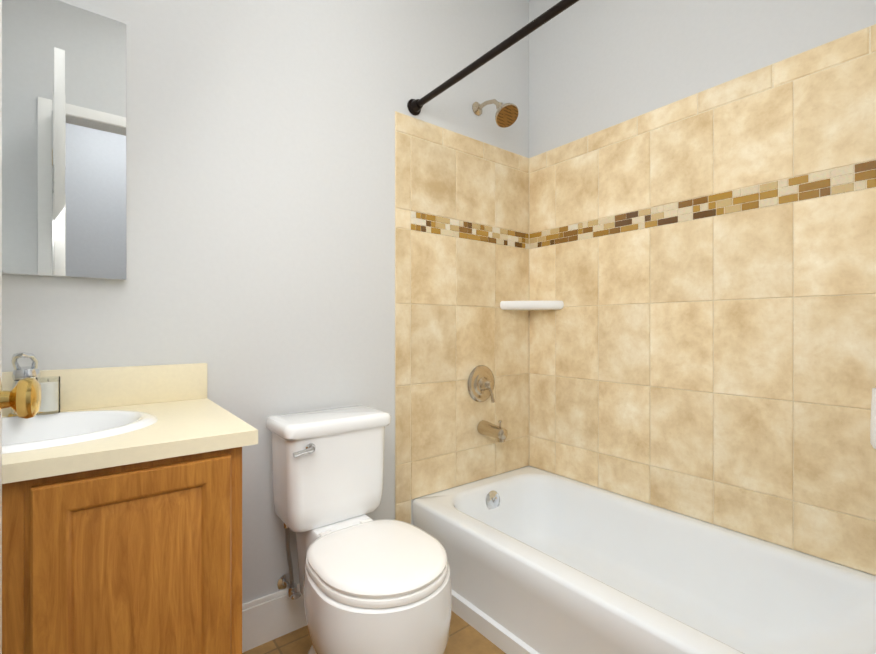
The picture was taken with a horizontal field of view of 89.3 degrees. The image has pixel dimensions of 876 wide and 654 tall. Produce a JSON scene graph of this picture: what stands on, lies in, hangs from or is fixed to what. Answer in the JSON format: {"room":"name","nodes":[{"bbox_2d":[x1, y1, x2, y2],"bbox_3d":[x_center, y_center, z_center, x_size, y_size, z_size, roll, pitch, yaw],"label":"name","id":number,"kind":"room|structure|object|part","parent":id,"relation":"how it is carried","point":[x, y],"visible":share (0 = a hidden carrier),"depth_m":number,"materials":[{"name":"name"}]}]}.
{"room":"bathroom","nodes":[
{"label":"bathroom","id":0,"kind":"room"},
{"bbox_2d":[2,0,528,603],"bbox_3d":[-0.524,-0.397,1.796,2.790,3.100,0.120,0,0,-38],"label":"wall","id":1,"kind":"structure","parent":0,"point":[260,208],"depth_m":1.64,"materials":[{"name":"paint"}]},
{"bbox_2d":[2,0,125,279],"bbox_3d":[-1.116,-0.526,1.223,0.416,0.766,0.053,0,0,-38],"label":"mirror","id":2,"kind":"object","parent":1,"relation":"attached to","point":[63,139],"visible":1,"depth_m":1.24,"materials":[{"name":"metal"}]},
{"bbox_2d":[242,583,306,652],"bbox_3d":[-0.488,1.071,1.737,0.757,0.165,0.016,0,0,-38],"label":"baseboard","id":3,"kind":"structure","parent":1,"relation":"attached to","point":[270,617],"depth_m":1.63,"materials":[{"name":"white wood"}]},
{"bbox_2d":[395,111,526,523],"bbox_3d":[0.157,0.095,2.237,0.870,2.112,0.019,0,0,-38],"label":"tiled wall","id":4,"kind":"structure","parent":1,"relation":"attached to","point":[461,200],"depth_m":2.18,"materials":[{"name":"tile"}]},
{"bbox_2d":[468,365,494,402],"bbox_3d":[0.244,0.292,2.258,0.190,0.190,0.074,0,0,-38],"label":"tub valve","id":5,"kind":"object","parent":4,"relation":"attached to","point":[481,382],"visible":1,"depth_m":2.25,"materials":[{"name":"silver metal"}]},
{"bbox_2d":[477,420,507,442],"bbox_3d":[0.279,0.513,2.230,0.074,0.107,0.165,0,0,-38],"label":"tub spout","id":6,"kind":"object","parent":4,"relation":"attached to","point":[489,429],"visible":1,"depth_m":2.20,"materials":[{"name":"silver metal"}]},
{"bbox_2d":[407,0,578,115],"bbox_3d":[0.392,-1.010,1.393,0.072,0.072,1.639,0,0,-38],"label":"shower rod","id":7,"kind":"object","parent":1,"relation":"attached to","point":[414,106],"visible":1,"depth_m":1.62,"materials":[{"name":"brown metal"}]},
{"bbox_2d":[472,99,518,127],"bbox_3d":[0.275,-1.060,2.172,0.117,0.194,0.266,0,0,-38],"label":"shower head","id":8,"kind":"object","parent":1,"relation":"attached to","point":[507,114],"visible":1,"depth_m":2.12},
{"bbox_2d":[242,610,505,653],"bbox_3d":[0.200,1.203,0.255,3.540,0.100,3.440,0,0,-38],"label":"floor","id":9,"kind":"structure","parent":0,"point":[465,637],"depth_m":1.61,"materials":[{"name":"tile"}]},
{"bbox_2d":[2,352,257,653],"bbox_3d":[-0.953,0.608,1.000,0.884,1.089,0.603,0,0,-38],"label":"bathroom vanity","id":10,"kind":"object","parent":9,"relation":"on","point":[121,510],"visible":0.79,"depth_m":0.92,"materials":[{"name":"brown wood"}]},
{"bbox_2d":[36,376,59,414],"bbox_3d":[-1.026,0.179,1.167,0.049,0.095,0.049,0,0,-38],"label":"glass cup","id":11,"kind":"object","parent":10,"relation":"on","point":[50,396],"visible":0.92,"depth_m":1.16,"materials":[{"name":"clear glass"}]},
{"bbox_2d":[266,405,451,653],"bbox_3d":[-0.264,0.736,1.454,0.412,0.835,0.736,0,0,-38],"label":"toilet","id":12,"kind":"object","parent":9,"relation":"on","point":[368,585],"visible":1,"depth_m":1.39,"materials":[{"name":"ceramic"}]},
{"bbox_2d":[412,466,875,653],"bbox_3d":[0.701,0.972,1.634,0.812,0.362,1.637,0,0,-38],"label":"bathtub","id":13,"kind":"object","parent":9,"relation":"on","point":[540,561],"visible":0.92,"depth_m":1.64,"materials":[{"name":"ceramic"}]},
{"bbox_2d":[529,0,875,574],"bbox_3d":[1.549,-0.397,1.306,0.120,3.100,3.200,0,0,-38],"label":"wall","id":14,"kind":"structure","parent":0,"point":[596,66],"depth_m":1.99,"materials":[{"name":"paint"}]},
{"bbox_2d":[527,24,875,575],"bbox_3d":[1.010,-0.086,1.875,0.032,1.751,1.639,0,0,-38],"label":"tiled wall","id":15,"kind":"structure","parent":14,"relation":"attached to","point":[701,344],"depth_m":1.73,"materials":[{"name":"tile"}]},
{"bbox_2d":[500,301,563,310],"bbox_3d":[0.497,-0.116,2.353,0.235,0.046,0.235,0,0,-38],"label":"soap shelf","id":16,"kind":"object","parent":15,"relation":"attached to","point":[531,305],"visible":1,"depth_m":2.34,"materials":[{"name":"ceramic"}]},
{"bbox_2d":[870,387,875,448],"bbox_3d":[1.414,0.243,1.320,0.056,0.269,0.180,0,0,-38],"label":"soap dish","id":17,"kind":"object","parent":15,"relation":"attached to","point":[873,425],"visible":0.94,"depth_m":1.37,"materials":[{"name":"ceramic"}]},
{"bbox_3d":[0.194,-1.562,0.124,0.810,0.770,0.120,0,0,-38],"label":"wall","id":18,"kind":"structure","parent":0,"visible":0},
{"bbox_2d":[0,0,40,653],"bbox_3d":[-0.353,-0.013,0.266,0.126,2.308,0.767,0,0,-38],"label":"door","id":19,"kind":"structure","parent":18,"relation":"in","point":[22,398],"depth_m":0.56,"materials":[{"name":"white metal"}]},
{"bbox_3d":[-0.556,0.087,0.527,0.126,0.072,0.106,0,0,-38],"label":"knob","id":20,"kind":"part","parent":19,"relation":"part of","materials":[{"name":"gold metal"}]}
]}

